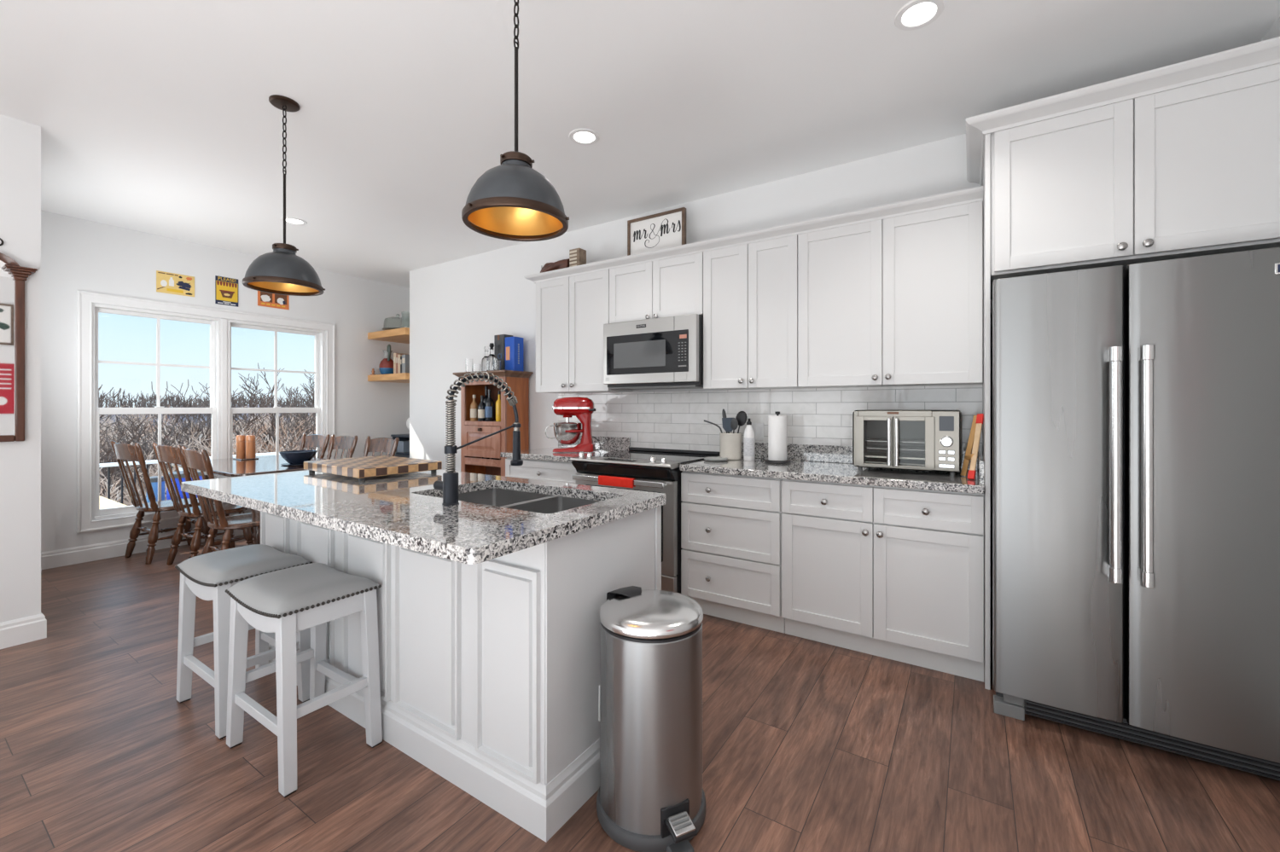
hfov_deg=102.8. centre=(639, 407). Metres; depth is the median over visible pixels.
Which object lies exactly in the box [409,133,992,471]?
wall
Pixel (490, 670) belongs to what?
kitchen island
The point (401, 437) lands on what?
base cabinet
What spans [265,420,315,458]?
bare tree
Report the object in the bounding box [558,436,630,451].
backsplash
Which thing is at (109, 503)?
board
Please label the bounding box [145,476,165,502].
barrel
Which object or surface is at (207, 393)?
bare tree
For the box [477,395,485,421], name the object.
liquor bottle
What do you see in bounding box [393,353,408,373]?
book
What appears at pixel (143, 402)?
woods
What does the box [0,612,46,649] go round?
baseboard
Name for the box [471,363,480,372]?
drinking glass
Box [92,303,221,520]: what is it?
window
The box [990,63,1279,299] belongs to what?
upper cabinet
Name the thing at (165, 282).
bottle
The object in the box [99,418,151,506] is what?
bare tree
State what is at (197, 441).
bare tree
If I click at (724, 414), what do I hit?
spoon bowl
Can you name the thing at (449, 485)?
faucet
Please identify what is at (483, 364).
decanter
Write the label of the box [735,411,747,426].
spoon bowl
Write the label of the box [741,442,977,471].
backsplash
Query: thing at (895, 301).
upper cabinet
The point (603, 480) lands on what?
dish towel
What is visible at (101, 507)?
board
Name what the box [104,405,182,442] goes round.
bare tree
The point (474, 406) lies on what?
liquor bottle
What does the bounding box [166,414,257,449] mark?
bare tree
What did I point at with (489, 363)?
drinking glass
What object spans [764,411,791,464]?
paper towel holder
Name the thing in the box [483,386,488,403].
liquor bottle
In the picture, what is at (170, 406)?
bare tree
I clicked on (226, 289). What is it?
sign
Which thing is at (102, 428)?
bare tree
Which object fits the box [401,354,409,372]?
book
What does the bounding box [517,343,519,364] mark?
print
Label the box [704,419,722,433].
spoon
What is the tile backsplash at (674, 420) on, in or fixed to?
attached to the wall at (457, 307)
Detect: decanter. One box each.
[480,346,488,371]
[486,343,496,360]
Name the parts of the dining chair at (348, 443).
post, crest rail, post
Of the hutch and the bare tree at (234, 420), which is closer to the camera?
the hutch
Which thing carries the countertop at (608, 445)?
on the base cabinet at (561, 472)
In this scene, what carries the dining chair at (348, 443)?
on the floor
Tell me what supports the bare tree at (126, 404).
on the ground
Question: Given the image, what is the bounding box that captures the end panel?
[983,133,990,690]
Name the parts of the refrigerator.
door, handle mount, handle mount, handle, handle mount, handle mount, handle, door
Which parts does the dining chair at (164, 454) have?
post, crest rail, leg, post, leg, seat, leg, leg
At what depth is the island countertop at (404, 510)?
1.80 m
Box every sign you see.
[156,270,194,296]
[215,275,238,307]
[257,290,289,309]
[627,207,686,255]
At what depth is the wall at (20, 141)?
2.74 m
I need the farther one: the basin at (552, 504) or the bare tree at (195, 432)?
the bare tree at (195, 432)
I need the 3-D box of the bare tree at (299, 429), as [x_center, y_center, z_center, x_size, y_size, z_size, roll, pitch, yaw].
[-12.283,4.170,17.243,3.525,7.828,4.633,0,0,-4]
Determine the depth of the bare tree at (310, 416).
48.20 m
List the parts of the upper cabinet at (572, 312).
door, door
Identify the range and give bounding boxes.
[570,447,719,593]
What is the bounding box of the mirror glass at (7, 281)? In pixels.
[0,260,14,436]
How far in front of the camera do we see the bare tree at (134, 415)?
57.57 m
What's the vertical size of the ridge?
9.850 m
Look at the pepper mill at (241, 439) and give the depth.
4.80 m
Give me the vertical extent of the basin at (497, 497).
0.194 m
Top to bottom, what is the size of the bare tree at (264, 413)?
11.505 m
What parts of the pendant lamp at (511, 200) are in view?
lamp shade, stem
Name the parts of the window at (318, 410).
sash, sash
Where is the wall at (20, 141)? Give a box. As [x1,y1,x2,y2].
[0,114,40,622]
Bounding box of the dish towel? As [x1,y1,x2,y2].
[598,475,635,488]
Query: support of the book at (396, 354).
on the floating shelf at (404, 377)
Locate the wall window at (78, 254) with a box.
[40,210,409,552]
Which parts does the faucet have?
support arm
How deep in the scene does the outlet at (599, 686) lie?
1.72 m
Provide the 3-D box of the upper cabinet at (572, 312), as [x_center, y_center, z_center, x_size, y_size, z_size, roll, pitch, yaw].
[-0.474,-0.587,4.155,0.765,0.924,0.355,0,0,33]
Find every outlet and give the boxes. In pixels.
[599,686,599,721]
[751,423,763,441]
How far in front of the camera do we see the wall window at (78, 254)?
4.45 m
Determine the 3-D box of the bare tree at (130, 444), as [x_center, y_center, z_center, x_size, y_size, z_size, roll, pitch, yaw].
[-14.346,4.254,14.546,3.378,7.540,4.228,0,0,-12]
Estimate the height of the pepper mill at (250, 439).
0.218 m
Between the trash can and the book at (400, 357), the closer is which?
the trash can
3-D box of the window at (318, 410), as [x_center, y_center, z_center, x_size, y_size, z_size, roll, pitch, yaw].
[-3.843,0.035,5.396,0.148,1.795,0.895,0,0,33]
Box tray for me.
[232,458,258,460]
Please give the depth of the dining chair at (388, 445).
4.87 m
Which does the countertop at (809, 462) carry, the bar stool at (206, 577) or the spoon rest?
the spoon rest
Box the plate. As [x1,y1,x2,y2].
[280,463,303,465]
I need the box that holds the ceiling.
[0,0,1279,288]
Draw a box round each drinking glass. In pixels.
[465,358,472,372]
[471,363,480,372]
[486,360,493,371]
[492,360,500,370]
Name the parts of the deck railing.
rail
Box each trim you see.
[523,186,983,283]
[965,36,1279,186]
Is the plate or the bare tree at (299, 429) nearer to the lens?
the plate
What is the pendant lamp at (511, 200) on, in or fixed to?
hanging from the ceiling
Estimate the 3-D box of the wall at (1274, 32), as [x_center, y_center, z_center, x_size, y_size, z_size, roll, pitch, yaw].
[0.691,-0.137,-0.927,0.150,2.800,7.600,0,0,33]
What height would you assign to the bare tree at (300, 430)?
6.132 m
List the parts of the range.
knob, knob, handle, control panel, oven door, knob, knob, storage drawer, trim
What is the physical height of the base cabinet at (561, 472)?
0.874 m
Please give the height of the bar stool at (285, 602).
0.629 m
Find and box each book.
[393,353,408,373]
[395,354,405,373]
[397,354,401,373]
[400,356,401,373]
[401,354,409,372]
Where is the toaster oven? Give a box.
[852,409,961,477]
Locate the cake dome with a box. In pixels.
[382,314,401,330]
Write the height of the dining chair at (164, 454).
0.989 m
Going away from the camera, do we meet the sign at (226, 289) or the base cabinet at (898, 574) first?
the base cabinet at (898, 574)
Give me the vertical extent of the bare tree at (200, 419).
9.563 m
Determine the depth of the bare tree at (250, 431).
13.39 m
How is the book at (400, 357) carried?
on the floating shelf at (404, 377)
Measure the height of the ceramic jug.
0.370 m
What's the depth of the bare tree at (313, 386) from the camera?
19.36 m
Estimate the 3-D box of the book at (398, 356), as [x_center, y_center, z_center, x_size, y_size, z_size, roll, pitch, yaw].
[-2.755,-0.501,5.996,0.044,0.228,0.162,0,0,33]
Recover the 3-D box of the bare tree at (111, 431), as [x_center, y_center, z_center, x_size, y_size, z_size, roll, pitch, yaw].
[-13.708,4.034,13.361,3.301,6.989,4.151,0,0,-12]
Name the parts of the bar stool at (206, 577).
leg, leg, nailhead trim, leg, leg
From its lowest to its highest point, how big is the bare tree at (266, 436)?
6.783 m
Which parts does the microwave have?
door glass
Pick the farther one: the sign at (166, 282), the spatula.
the sign at (166, 282)
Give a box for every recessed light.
[281,216,307,225]
[569,128,599,145]
[894,0,944,30]
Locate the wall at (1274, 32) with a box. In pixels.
[1260,16,1279,41]
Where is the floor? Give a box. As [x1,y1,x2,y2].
[0,535,1279,851]
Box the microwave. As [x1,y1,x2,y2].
[603,314,703,389]
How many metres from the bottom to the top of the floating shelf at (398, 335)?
0.078 m
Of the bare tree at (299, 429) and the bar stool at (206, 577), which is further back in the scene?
the bare tree at (299, 429)
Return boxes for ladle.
[735,411,747,433]
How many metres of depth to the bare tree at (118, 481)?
9.57 m
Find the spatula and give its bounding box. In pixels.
[721,408,727,433]
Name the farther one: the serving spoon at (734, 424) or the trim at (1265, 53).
the serving spoon at (734, 424)
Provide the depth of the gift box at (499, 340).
4.71 m
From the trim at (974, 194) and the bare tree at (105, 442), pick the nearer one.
the trim at (974, 194)
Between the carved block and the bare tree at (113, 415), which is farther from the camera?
the bare tree at (113, 415)
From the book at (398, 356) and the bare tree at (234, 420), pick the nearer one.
the book at (398, 356)
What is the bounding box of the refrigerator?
[990,247,1279,780]
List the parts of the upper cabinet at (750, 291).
door, door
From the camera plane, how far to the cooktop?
3.58 m
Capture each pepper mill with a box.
[235,435,245,459]
[245,435,255,459]
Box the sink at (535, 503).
[440,488,598,513]
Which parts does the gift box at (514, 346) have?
panel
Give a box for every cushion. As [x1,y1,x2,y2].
[177,544,310,587]
[227,563,379,617]
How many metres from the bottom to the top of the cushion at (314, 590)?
0.072 m
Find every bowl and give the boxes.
[219,290,234,296]
[220,290,233,298]
[279,450,317,464]
[545,422,583,444]
[721,408,726,418]
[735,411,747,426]
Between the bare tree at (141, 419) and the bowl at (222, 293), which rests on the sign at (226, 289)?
the bowl at (222, 293)
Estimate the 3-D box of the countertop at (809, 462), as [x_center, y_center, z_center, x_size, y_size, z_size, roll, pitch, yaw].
[1.064,0.314,2.971,1.550,0.146,0.657,0,0,33]
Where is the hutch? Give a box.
[453,370,532,477]
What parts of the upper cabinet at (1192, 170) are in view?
door, knob, knob, door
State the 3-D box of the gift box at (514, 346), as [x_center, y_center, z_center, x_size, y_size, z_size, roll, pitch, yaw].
[-1.146,-0.480,4.651,0.121,0.312,0.117,0,0,33]
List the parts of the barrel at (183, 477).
lid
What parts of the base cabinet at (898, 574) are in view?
knob, drawer, door, knob, knob, knob, drawer, door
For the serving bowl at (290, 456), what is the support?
on the plate
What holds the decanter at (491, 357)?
on the hutch
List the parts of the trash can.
lid, pedal plate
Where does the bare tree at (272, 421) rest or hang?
on the ground
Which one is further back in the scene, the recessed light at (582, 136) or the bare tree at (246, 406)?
the bare tree at (246, 406)
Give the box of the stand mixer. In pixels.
[545,396,600,452]
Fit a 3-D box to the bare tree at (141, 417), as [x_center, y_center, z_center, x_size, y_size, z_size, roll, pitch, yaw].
[-18.565,5.041,21.350,5.234,9.334,4.181,0,0,1]
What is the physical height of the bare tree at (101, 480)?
5.724 m
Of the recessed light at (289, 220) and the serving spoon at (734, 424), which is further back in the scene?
the recessed light at (289, 220)
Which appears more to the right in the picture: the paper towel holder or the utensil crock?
the paper towel holder
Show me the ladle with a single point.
(741, 416)
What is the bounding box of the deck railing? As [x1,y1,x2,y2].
[99,449,314,504]
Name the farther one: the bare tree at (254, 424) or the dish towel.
the bare tree at (254, 424)
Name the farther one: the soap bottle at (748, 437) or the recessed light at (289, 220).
the recessed light at (289, 220)
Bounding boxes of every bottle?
[160,277,174,286]
[470,395,477,421]
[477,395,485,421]
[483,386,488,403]
[485,389,494,421]
[495,390,500,421]
[743,418,754,461]
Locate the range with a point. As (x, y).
(654, 470)
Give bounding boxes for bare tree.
[98,384,211,503]
[99,405,153,458]
[99,414,126,442]
[99,414,152,455]
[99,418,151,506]
[99,418,153,469]
[99,421,236,506]
[99,424,199,500]
[99,430,152,506]
[99,436,166,502]
[99,465,175,506]
[99,467,165,505]
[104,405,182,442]
[105,414,157,448]
[107,417,179,466]
[112,376,261,471]
[112,404,205,443]
[116,406,182,450]
[130,418,211,486]
[145,418,206,453]
[148,424,298,500]
[151,362,315,456]
[165,418,238,448]
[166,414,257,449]
[182,416,258,446]
[188,419,275,453]
[198,430,285,480]
[208,415,309,456]
[210,406,273,443]
[232,413,287,443]
[232,421,309,450]
[232,427,273,450]
[235,371,315,453]
[253,413,311,451]
[255,436,281,453]
[256,430,315,455]
[260,435,310,453]
[261,415,315,449]
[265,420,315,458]
[270,421,314,450]
[282,413,315,442]
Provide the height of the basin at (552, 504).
0.194 m
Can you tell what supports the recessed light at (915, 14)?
in the ceiling
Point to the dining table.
(229, 468)
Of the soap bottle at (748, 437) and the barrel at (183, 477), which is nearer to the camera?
the soap bottle at (748, 437)
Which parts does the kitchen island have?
corner post, panel, panel, panel, panel, molding, panel, panel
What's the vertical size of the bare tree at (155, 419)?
10.736 m
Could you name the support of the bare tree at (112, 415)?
on the ground
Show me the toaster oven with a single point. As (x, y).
(918, 440)
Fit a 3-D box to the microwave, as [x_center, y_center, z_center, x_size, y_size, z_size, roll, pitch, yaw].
[0.155,-0.376,3.707,0.768,0.478,0.392,0,0,33]
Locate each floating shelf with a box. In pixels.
[367,327,409,343]
[367,372,409,383]
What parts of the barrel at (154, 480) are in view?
lid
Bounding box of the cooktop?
[592,450,719,464]
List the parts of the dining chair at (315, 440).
post, crest rail, post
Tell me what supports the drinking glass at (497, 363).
on the hutch
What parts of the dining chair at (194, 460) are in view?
crest rail, post, leg, post, leg, seat, leg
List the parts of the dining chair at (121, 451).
post, crest rail, leg, post, leg, seat, leg, leg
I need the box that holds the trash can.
[596,586,705,851]
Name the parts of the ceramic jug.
handle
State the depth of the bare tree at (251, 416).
40.96 m
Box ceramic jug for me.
[378,344,393,374]
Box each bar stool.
[174,544,312,739]
[224,563,382,798]
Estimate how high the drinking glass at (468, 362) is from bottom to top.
0.135 m
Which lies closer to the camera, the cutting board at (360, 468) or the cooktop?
the cutting board at (360, 468)
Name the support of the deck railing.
on the deck
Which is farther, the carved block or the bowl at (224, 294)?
the bowl at (224, 294)
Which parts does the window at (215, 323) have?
sash, sash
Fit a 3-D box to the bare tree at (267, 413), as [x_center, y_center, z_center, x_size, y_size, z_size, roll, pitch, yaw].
[-28.978,5.757,36.904,6.513,11.614,5.202,0,0,26]
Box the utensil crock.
[719,432,742,460]
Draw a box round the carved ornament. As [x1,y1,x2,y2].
[540,258,569,273]
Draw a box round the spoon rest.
[704,456,727,461]
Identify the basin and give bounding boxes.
[440,488,555,507]
[503,495,598,513]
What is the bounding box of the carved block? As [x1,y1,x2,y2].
[569,248,586,267]
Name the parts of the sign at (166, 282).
yellow panel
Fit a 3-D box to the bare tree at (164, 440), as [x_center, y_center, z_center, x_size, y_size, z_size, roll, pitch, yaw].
[-14.472,3.019,13.689,5.433,9.313,4.484,0,0,-34]
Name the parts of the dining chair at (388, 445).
post, crest rail, post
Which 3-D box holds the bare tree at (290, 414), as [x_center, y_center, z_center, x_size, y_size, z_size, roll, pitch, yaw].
[-18.180,5.293,27.076,4.842,10.752,6.363,0,0,24]
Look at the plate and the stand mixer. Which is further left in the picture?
the plate
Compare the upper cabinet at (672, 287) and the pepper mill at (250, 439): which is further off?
the pepper mill at (250, 439)
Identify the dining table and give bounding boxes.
[170,454,327,544]
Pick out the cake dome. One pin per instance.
(392, 322)
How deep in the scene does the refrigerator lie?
1.83 m
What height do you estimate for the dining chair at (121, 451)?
0.989 m
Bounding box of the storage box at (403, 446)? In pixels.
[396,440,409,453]
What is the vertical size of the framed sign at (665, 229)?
0.382 m
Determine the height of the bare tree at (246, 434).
7.271 m
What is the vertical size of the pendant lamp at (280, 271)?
0.940 m
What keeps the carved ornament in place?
on the upper cabinet at (572, 312)
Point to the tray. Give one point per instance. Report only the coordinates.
(241, 459)
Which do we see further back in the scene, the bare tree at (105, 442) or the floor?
the bare tree at (105, 442)
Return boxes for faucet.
[433,371,523,506]
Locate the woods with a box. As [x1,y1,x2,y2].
[98,389,314,445]
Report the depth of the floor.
1.79 m
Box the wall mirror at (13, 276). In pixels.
[0,238,37,442]
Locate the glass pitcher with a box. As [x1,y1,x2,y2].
[401,311,409,327]
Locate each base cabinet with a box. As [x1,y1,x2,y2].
[390,434,409,458]
[505,458,576,483]
[680,471,785,634]
[781,478,984,682]
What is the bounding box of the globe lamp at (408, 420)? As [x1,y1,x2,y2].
[406,418,409,430]
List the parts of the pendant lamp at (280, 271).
lamp shade, stem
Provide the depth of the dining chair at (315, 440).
5.41 m
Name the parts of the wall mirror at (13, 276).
rail, post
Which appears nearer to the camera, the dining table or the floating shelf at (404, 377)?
the dining table
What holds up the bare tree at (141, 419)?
on the ground
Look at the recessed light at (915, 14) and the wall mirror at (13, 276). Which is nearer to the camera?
the recessed light at (915, 14)
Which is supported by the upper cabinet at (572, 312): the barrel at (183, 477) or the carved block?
the carved block
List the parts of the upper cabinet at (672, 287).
door, door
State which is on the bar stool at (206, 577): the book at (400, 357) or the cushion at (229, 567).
the cushion at (229, 567)
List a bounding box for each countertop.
[180,470,666,564]
[500,436,630,462]
[679,442,984,494]
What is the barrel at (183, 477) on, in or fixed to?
on the deck
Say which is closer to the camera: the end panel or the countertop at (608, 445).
the end panel
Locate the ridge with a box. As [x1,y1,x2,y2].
[99,405,313,433]
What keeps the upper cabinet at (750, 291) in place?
attached to the wall at (457, 307)
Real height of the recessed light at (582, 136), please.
0.006 m
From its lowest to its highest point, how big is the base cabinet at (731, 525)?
0.874 m
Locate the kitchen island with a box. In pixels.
[260,506,661,843]
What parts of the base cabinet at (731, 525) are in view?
knob, knob, knob, drawer, drawer, drawer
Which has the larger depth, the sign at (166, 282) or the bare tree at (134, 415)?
the bare tree at (134, 415)
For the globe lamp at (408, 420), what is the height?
0.238 m
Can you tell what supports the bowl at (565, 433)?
on the stand mixer
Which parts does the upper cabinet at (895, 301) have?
door, knob, knob, door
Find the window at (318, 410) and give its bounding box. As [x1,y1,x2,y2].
[226,319,324,459]
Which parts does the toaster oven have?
door, handle, handle, door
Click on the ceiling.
(155, 117)
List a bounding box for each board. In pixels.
[99,495,126,508]
[99,504,109,509]
[303,455,442,481]
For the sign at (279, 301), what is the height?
0.187 m
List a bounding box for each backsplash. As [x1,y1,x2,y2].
[558,384,982,457]
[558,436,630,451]
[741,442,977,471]
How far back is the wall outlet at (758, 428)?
3.50 m
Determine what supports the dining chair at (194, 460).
on the floor
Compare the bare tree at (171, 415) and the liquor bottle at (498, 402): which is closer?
the liquor bottle at (498, 402)
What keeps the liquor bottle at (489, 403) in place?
on the hutch
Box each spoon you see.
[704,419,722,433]
[730,418,738,433]
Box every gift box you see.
[494,334,512,370]
[505,337,523,371]
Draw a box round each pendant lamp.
[242,94,325,296]
[461,0,569,241]
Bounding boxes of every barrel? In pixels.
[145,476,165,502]
[166,471,202,500]
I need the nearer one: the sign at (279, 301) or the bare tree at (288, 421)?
the sign at (279, 301)
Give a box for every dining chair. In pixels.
[110,441,209,564]
[152,442,254,565]
[181,446,260,554]
[250,433,330,535]
[326,434,357,459]
[363,436,398,457]
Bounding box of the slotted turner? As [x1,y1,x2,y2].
[721,418,733,433]
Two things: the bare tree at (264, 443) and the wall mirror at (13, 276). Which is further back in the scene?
the bare tree at (264, 443)
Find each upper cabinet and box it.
[535,269,633,393]
[609,252,703,323]
[703,234,806,389]
[797,200,983,388]
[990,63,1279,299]
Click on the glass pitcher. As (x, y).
(405, 315)
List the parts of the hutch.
panel, door, apron molding, frame, cornice, panel, panel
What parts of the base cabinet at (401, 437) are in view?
door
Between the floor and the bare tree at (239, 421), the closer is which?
the floor
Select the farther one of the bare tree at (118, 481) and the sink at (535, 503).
the bare tree at (118, 481)
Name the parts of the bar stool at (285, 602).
leg, leg, nailhead trim, leg, leg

